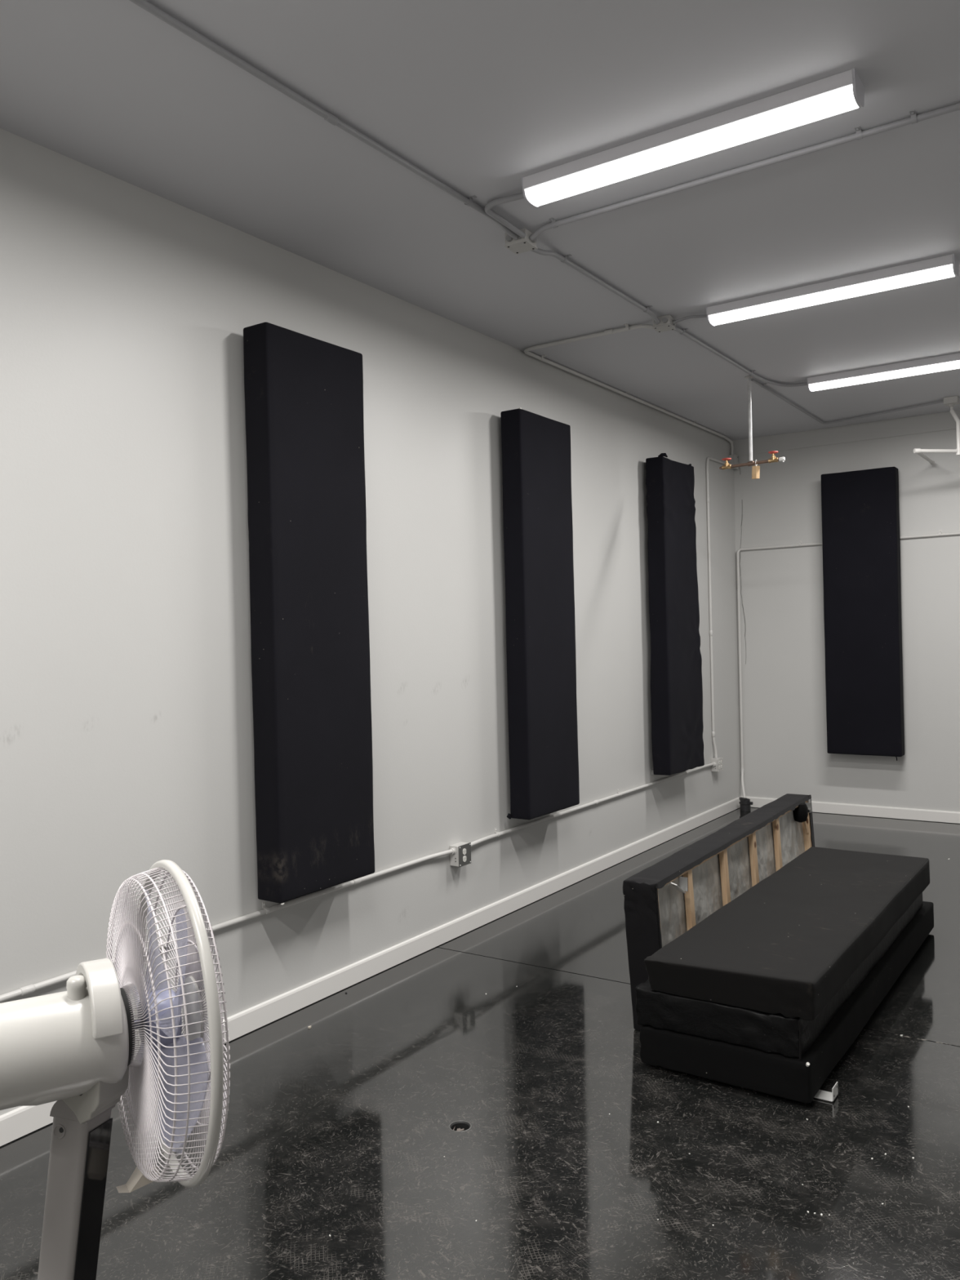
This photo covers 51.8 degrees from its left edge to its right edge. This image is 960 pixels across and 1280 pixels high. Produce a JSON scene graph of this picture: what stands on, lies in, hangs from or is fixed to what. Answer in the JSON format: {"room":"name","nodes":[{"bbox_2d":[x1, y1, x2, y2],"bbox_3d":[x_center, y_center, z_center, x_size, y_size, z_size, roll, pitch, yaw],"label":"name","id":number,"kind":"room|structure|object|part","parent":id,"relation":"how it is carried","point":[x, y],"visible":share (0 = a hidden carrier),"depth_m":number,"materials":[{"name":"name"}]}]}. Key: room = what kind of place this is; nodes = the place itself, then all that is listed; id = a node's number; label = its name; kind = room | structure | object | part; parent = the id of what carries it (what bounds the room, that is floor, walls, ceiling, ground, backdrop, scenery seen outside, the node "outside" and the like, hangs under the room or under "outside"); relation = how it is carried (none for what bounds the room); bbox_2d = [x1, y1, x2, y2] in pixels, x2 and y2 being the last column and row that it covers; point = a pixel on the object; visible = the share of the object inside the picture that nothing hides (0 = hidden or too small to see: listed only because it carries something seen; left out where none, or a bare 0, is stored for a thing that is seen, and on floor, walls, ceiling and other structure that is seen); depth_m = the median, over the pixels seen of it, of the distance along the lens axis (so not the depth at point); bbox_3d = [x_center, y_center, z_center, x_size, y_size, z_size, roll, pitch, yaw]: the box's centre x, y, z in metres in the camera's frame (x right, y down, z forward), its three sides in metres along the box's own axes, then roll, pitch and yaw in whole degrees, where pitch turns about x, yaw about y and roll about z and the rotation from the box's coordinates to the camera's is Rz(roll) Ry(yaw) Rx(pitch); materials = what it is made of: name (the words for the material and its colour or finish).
{"room":"studio","nodes":[
{"label":"studio","id":0,"kind":"room"},
{"bbox_2d":[0,128,741,1115],"bbox_3d":[-1.181,-0.040,4.034,0.120,3.400,12.789,-1,0,34],"label":"wall","id":1,"kind":"structure","parent":0,"point":[126,732],"depth_m":4.13,"materials":[{"name":"paint"}]},
{"bbox_2d":[0,848,453,1002],"bbox_3d":[-2.325,1.198,2.169,0.039,0.051,7.735,-1,0,34],"label":"conduit","id":2,"kind":"object","parent":1,"relation":"attached to","point":[29,988],"visible":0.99,"depth_m":4.26,"materials":[{"name":"white metal"}]},
{"bbox_2d":[243,322,374,904],"bbox_3d":[-0.759,-0.111,4.377,0.193,2.417,0.611,-1,0,34],"label":"acoustic panel","id":3,"kind":"object","parent":1,"relation":"attached to","point":[310,638],"visible":1,"depth_m":4.24,"materials":[{"name":"black fabric"}]},
{"bbox_2d":[0,795,742,1146],"bbox_3d":[-1.085,1.607,4.004,0.015,0.093,12.549,-1,0,34],"label":"baseboard","id":4,"kind":"structure","parent":1,"relation":"attached to","point":[16,1123],"depth_m":4.99,"materials":[{"name":"white"}]},
{"bbox_2d":[449,841,471,867],"bbox_3d":[-0.107,1.173,5.410,0.069,0.114,0.150,-1,0,34],"label":"outlet box","id":5,"kind":"object","parent":1,"relation":"attached to","point":[460,856],"visible":1,"depth_m":5.38,"materials":[{"name":"paint"}]},
{"bbox_3d":[-0.082,1.172,5.394,0.004,0.114,0.114,-1,0,34],"label":"plate","id":6,"kind":"part","parent":5,"relation":"part of","materials":[{"name":"grey"}]},
{"bbox_2d":[500,407,579,819],"bbox_3d":[0.348,-0.149,6.012,0.188,2.401,0.634,-1,0,34],"label":"acoustic panel","id":7,"kind":"object","parent":1,"relation":"attached to","point":[536,463],"visible":1,"depth_m":5.86,"materials":[{"name":"black fabric"}]},
{"bbox_2d":[471,763,713,846],"bbox_3d":[0.966,1.095,7.018,0.039,0.051,3.754,-1,0,34],"label":"conduit","id":8,"kind":"object","parent":1,"relation":"attached to","point":[497,834],"visible":0.96,"depth_m":6.56,"materials":[{"name":"white metal"}]},
{"bbox_2d":[644,453,704,775],"bbox_3d":[1.509,-0.189,7.707,0.207,2.429,0.691,-1,0,34],"label":"acoustic panel","id":9,"kind":"object","parent":1,"relation":"attached to","point":[676,660],"visible":1,"depth_m":7.48,"materials":[{"name":"black fabric"}]},
{"bbox_2d":[711,757,723,772],"bbox_3d":[2.064,1.085,8.609,0.069,0.114,0.150,-1,0,34],"label":"outlet box","id":10,"kind":"object","parent":1,"relation":"attached to","point":[717,766],"visible":1,"depth_m":8.57,"materials":[{"name":"paint"}]},
{"bbox_3d":[2.089,1.084,8.592,0.004,0.114,0.114,-1,0,34],"label":"plate","id":11,"kind":"part","parent":10,"relation":"part of","materials":[{"name":"paint"}]},
{"bbox_2d":[706,457,733,758],"bbox_3d":[2.172,-0.293,8.834,0.040,2.635,0.603,-1,0,34],"label":"conduit","id":12,"kind":"object","parent":1,"relation":"attached to","point":[708,458],"visible":0.9,"depth_m":8.59,"materials":[{"name":"white metal"}]},
{"bbox_2d":[728,453,738,469],"bbox_3d":[2.337,-1.640,9.107,0.056,0.126,0.106,-1,0,34],"label":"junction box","id":13,"kind":"object","parent":1,"relation":"attached to","point":[734,460],"visible":0.78,"depth_m":9.07,"materials":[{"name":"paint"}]},
{"bbox_3d":[2.357,-1.640,9.093,0.004,0.126,0.106,-1,0,34],"label":"plate","id":14,"kind":"part","parent":13,"relation":"part of","materials":[{"name":"paint"}]},
{"bbox_2d":[0,0,959,440],"bbox_3d":[0.893,-1.844,2.587,5.240,0.120,12.789,-1,0,34],"label":"ceiling","id":15,"kind":"structure","parent":0,"point":[482,97],"depth_m":3.59,"materials":[{"name":"white paint"}]},
{"bbox_2d":[128,0,518,239],"bbox_3d":[-1.865,-1.688,1.264,0.054,0.045,7.255,-1,0,34],"label":"conduit","id":16,"kind":"object","parent":15,"relation":"attached to","point":[144,4],"visible":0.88,"depth_m":3.18,"materials":[{"name":"white metal"}]},
{"bbox_2d":[484,191,525,238],"bbox_3d":[0.194,-1.749,4.056,0.256,0.042,0.322,-1,0,34],"label":"conduit","id":17,"kind":"object","parent":15,"relation":"attached to","point":[487,210],"visible":0.98,"depth_m":4.01,"materials":[{"name":"white metal"}]},
{"bbox_2d":[503,227,537,253],"bbox_3d":[0.179,-1.745,4.327,0.132,0.061,0.132,-1,0,31],"label":"junction box","id":18,"kind":"object","parent":15,"relation":"attached to","point":[522,245],"visible":0.89,"depth_m":4.30,"materials":[{"name":"paint"}]},
{"bbox_3d":[0.179,-1.719,4.327,0.110,0.004,0.110,-1,0,31],"label":"plate","id":19,"kind":"part","parent":18,"relation":"part of","materials":[{"name":"paint"}]},
{"bbox_2d":[531,248,660,323],"bbox_3d":[0.618,-1.761,4.915,0.059,0.055,1.358,-1,0,34],"label":"conduit","id":20,"kind":"object","parent":15,"relation":"attached to","point":[544,252],"visible":0.97,"depth_m":4.84,"materials":[{"name":"white metal"}]},
{"bbox_2d":[524,323,733,454],"bbox_3d":[1.637,-1.752,7.325,0.894,0.145,3.739,-1,0,34],"label":"conduit","id":21,"kind":"object","parent":15,"relation":"attached to","point":[627,327],"visible":1,"depth_m":6.32,"materials":[{"name":"white metal"}]},
{"bbox_2d":[652,315,676,332],"bbox_3d":[1.030,-1.771,5.537,0.128,0.061,0.128,-1,0,27],"label":"junction box","id":22,"kind":"object","parent":15,"relation":"attached to","point":[667,322],"visible":0.94,"depth_m":5.50,"materials":[{"name":"paint"}]},
{"bbox_3d":[1.031,-1.746,5.537,0.106,0.004,0.106,-1,0,27],"label":"plate","id":23,"kind":"part","parent":22,"relation":"part of","materials":[{"name":"paint"}]},
{"bbox_2d":[674,314,706,323],"bbox_3d":[1.182,-1.780,5.467,0.213,0.034,0.025,-1,0,19],"label":"conduit","id":24,"kind":"object","parent":15,"relation":"attached to","point":[703,315],"visible":0.89,"depth_m":5.47,"materials":[{"name":"white metal"}]},
{"bbox_2d":[521,67,864,207],"bbox_3d":[0.705,-1.743,3.501,1.228,0.082,0.135,-1,0,34],"label":"ceiling light","id":25,"kind":"object","parent":15,"relation":"attached to","point":[844,91],"visible":1,"depth_m":3.41,"materials":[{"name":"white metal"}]},
{"bbox_2d":[673,326,807,386],"bbox_3d":[1.627,-1.797,6.363,0.210,0.045,1.905,-1,0,41],"label":"conduit","id":26,"kind":"object","parent":15,"relation":"attached to","point":[681,331],"visible":0.96,"depth_m":6.43,"materials":[{"name":"white metal"}]},
{"bbox_2d":[529,102,959,240],"bbox_3d":[1.617,-1.782,3.308,3.414,0.045,0.070,-1,0,34],"label":"conduit","id":27,"kind":"object","parent":15,"relation":"attached to","point":[914,118],"visible":1,"depth_m":3.69,"materials":[{"name":"white metal"}]},
{"bbox_2d":[719,375,785,470],"bbox_3d":[1.879,-1.516,6.864,0.458,0.625,0.068,-1,0,32],"label":"pipe","id":28,"kind":"object","parent":15,"relation":"hanging from","point":[750,463],"visible":0.98,"depth_m":6.86,"materials":[{"name":"metal"}]},
{"bbox_2d":[751,459,759,479],"bbox_3d":[1.913,-1.182,6.843,0.038,0.136,0.059,-1,0,-20],"label":"padlock","id":29,"kind":"object","parent":28,"relation":"hanging from","point":[755,469],"visible":1,"depth_m":6.82,"materials":[{"name":"gold metal"}]},
{"bbox_2d":[706,253,958,326],"bbox_3d":[1.772,-1.776,5.074,1.228,0.082,0.135,-1,0,34],"label":"ceiling light","id":30,"kind":"object","parent":15,"relation":"attached to","point":[945,266],"visible":1,"depth_m":4.99,"materials":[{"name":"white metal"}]},
{"bbox_2d":[751,378,943,423],"bbox_3d":[2.827,-1.841,7.389,1.021,0.025,1.864,-1,0,34],"label":"conduit","id":31,"kind":"object","parent":15,"relation":"attached to","point":[752,380],"visible":1,"depth_m":7.90,"materials":[{"name":"white metal"}]},
{"bbox_2d":[806,352,959,391],"bbox_3d":[2.839,-1.809,6.645,1.228,0.082,0.135,-1,0,34],"label":"ceiling light","id":32,"kind":"object","parent":15,"relation":"attached to","point":[950,362],"visible":1,"depth_m":6.66,"materials":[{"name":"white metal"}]},
{"bbox_2d":[943,395,959,407],"bbox_3d":[3.649,-1.841,7.650,0.100,0.068,0.100,-1,0,34],"label":"junction box","id":33,"kind":"object","parent":15,"relation":"attached to","point":[954,400],"visible":1,"depth_m":7.62,"materials":[{"name":"paint"}]},
{"bbox_2d":[913,406,959,464],"bbox_3d":[3.753,-1.616,7.711,0.583,0.386,0.708,-1,0,34],"label":"bracket","id":34,"kind":"object","parent":33,"relation":"hanging from","point":[919,451],"visible":1,"depth_m":7.58,"materials":[{"name":"white metal"}]},
{"bbox_3d":[3.682,-1.450,7.589,0.671,0.049,0.029,-1,0,0],"label":"cross arm","id":35,"kind":"part","parent":34,"relation":"part of","materials":[{"name":"white metal"}]},
{"bbox_2d":[0,807,959,1279],"bbox_3d":[0.977,1.615,2.604,5.240,0.001,12.789,-1,0,34],"label":"floor","id":36,"kind":"structure","parent":0,"point":[338,1126],"depth_m":3.21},
{"bbox_2d":[0,859,230,1279],"bbox_3d":[-0.630,0.991,1.385,0.442,1.337,0.628,-2,0,-35],"label":"pedestal fan","id":37,"kind":"object","parent":36,"relation":"on","point":[74,1047],"visible":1,"depth_m":1.32,"materials":[{"name":"white plastic"}]},
{"bbox_3d":[-0.544,0.471,1.333,0.026,0.035,0.026,-1,0,34],"label":"oscillation knob","id":38,"kind":"part","parent":37,"relation":"part of","materials":[{"name":"white plastic"}]},
{"bbox_3d":[-0.525,0.482,1.359,0.039,0.079,0.156,-2,0,-31],"label":"carry handle","id":39,"kind":"part","parent":37,"relation":"part of","materials":[{"name":"white plastic"}]},
{"bbox_3d":[-0.509,0.560,1.495,0.043,0.169,0.146,-2,0,-32],"label":"blade","id":40,"kind":"part","parent":37,"relation":"part of","materials":[{"name":"white"}]},
{"bbox_3d":[-0.474,0.433,1.457,0.037,0.149,0.163,-1,0,-17],"label":"blade","id":41,"kind":"part","parent":37,"relation":"part of","materials":[{"name":"white"}]},
{"bbox_2d":[106,866,210,1182],"bbox_3d":[-0.470,0.539,1.392,0.075,0.423,0.423,-2,0,-32],"label":"grille","id":42,"kind":"object","parent":37,"relation":"attached to","point":[167,1082],"depth_m":1.34,"materials":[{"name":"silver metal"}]},
{"bbox_3d":[-0.463,0.644,1.417,0.168,0.151,0.034,-1,0,38],"label":"blade","id":43,"kind":"part","parent":37,"relation":"part of","materials":[{"name":"white"}]},
{"bbox_3d":[-0.412,0.446,1.321,0.043,0.156,0.140,-2,0,-26],"label":"blade","id":44,"kind":"part","parent":37,"relation":"part of","materials":[{"name":"white"}]},
{"bbox_3d":[-0.396,0.594,1.317,0.043,0.153,0.160,-2,0,-34],"label":"blade","id":45,"kind":"part","parent":37,"relation":"part of","materials":[{"name":"white"}]},
{"bbox_2d":[142,869,230,1175],"bbox_3d":[-0.425,0.537,1.419,0.034,0.423,0.423,-2,0,-31],"label":"grille","id":46,"kind":"object","parent":37,"relation":"attached to","point":[194,957],"depth_m":1.32,"materials":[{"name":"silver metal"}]},
{"bbox_2d":[448,1120,471,1132],"bbox_3d":[-0.066,1.666,3.327,0.077,0.061,0.077,-1,0,34],"label":"floor drain","id":47,"kind":"object","parent":36,"relation":"in","point":[459,1126],"visible":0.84,"depth_m":3.35,"materials":[{"name":"black metal"}]},
{"bbox_2d":[622,793,814,1031],"bbox_3d":[1.339,1.285,5.095,0.192,0.625,2.466,-1,0,33],"label":"acoustic panel","id":48,"kind":"object","parent":36,"relation":"on","point":[664,900],"visible":0.66,"depth_m":4.63,"materials":[{"name":"black fabric"}]},
{"bbox_2d":[738,797,752,811],"bbox_3d":[2.420,1.493,8.995,0.122,0.114,0.108,-1,0,34],"label":"stub","id":49,"kind":"object","parent":36,"relation":"on","point":[744,803],"visible":1,"depth_m":8.96,"materials":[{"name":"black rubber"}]},
{"bbox_2d":[639,901,933,1103],"bbox_3d":[1.541,1.511,4.511,0.695,0.162,2.350,-1,0,34],"label":"acoustic panel","id":50,"kind":"object","parent":36,"relation":"on","point":[796,1079],"visible":0.36,"depth_m":3.63,"materials":[{"name":"black fabric"}]},
{"bbox_2d":[635,892,922,1059],"bbox_3d":[1.467,1.364,4.488,0.639,0.140,2.219,-1,0,34],"label":"acoustic panel","id":51,"kind":"object","parent":50,"relation":"on","point":[767,1033],"visible":0.2,"depth_m":3.60,"materials":[{"name":"black fabric"}]},
{"bbox_2d":[644,846,929,1021],"bbox_3d":[1.474,1.225,4.405,0.609,0.134,2.194,-1,0,34],"label":"acoustic panel","id":52,"kind":"object","parent":51,"relation":"on","point":[786,945],"visible":1,"depth_m":3.94,"materials":[{"name":"black fabric"}]},
{"bbox_2d":[733,428,959,823],"bbox_3d":[4.493,-0.196,7.836,5.000,3.400,0.120,-1,0,34],"label":"wall","id":53,"kind":"structure","parent":0,"point":[784,689],"depth_m":8.75,"materials":[{"name":"paint"}]},
{"bbox_2d":[739,469,746,664],"bbox_3d":[2.424,-0.689,9.155,0.047,1.827,0.007,-1,0,34],"label":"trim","id":54,"kind":"structure","parent":53,"relation":"attached to","point":[740,469],"depth_m":9.15,"materials":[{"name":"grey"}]},
{"bbox_2d":[733,409,959,456],"bbox_3d":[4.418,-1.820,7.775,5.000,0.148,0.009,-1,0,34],"label":"ceiling beam","id":55,"kind":"structure","parent":53,"relation":"attached to","point":[940,421],"depth_m":8.59,"materials":[{"name":"paint"}]},
{"bbox_2d":[736,529,959,797],"bbox_3d":[4.303,0.269,7.796,4.686,2.383,0.175,-1,0,34],"label":"conduit","id":56,"kind":"object","parent":53,"relation":"attached to","point":[940,534],"visible":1,"depth_m":9.14,"materials":[{"name":"white metal"}]},
{"bbox_2d":[742,795,959,823],"bbox_3d":[4.502,1.454,7.784,4.985,0.093,0.015,-1,0,34],"label":"baseboard","id":57,"kind":"structure","parent":53,"relation":"attached to","point":[946,816],"depth_m":8.50,"materials":[{"name":"white"}]},
{"bbox_2d":[821,466,904,760],"bbox_3d":[3.281,-0.213,8.469,0.611,2.459,0.190,-1,0,34],"label":"acoustic panel","id":58,"kind":"object","parent":53,"relation":"attached to","point":[860,508],"visible":1,"depth_m":8.38,"materials":[{"name":"black fabric"}]}
]}

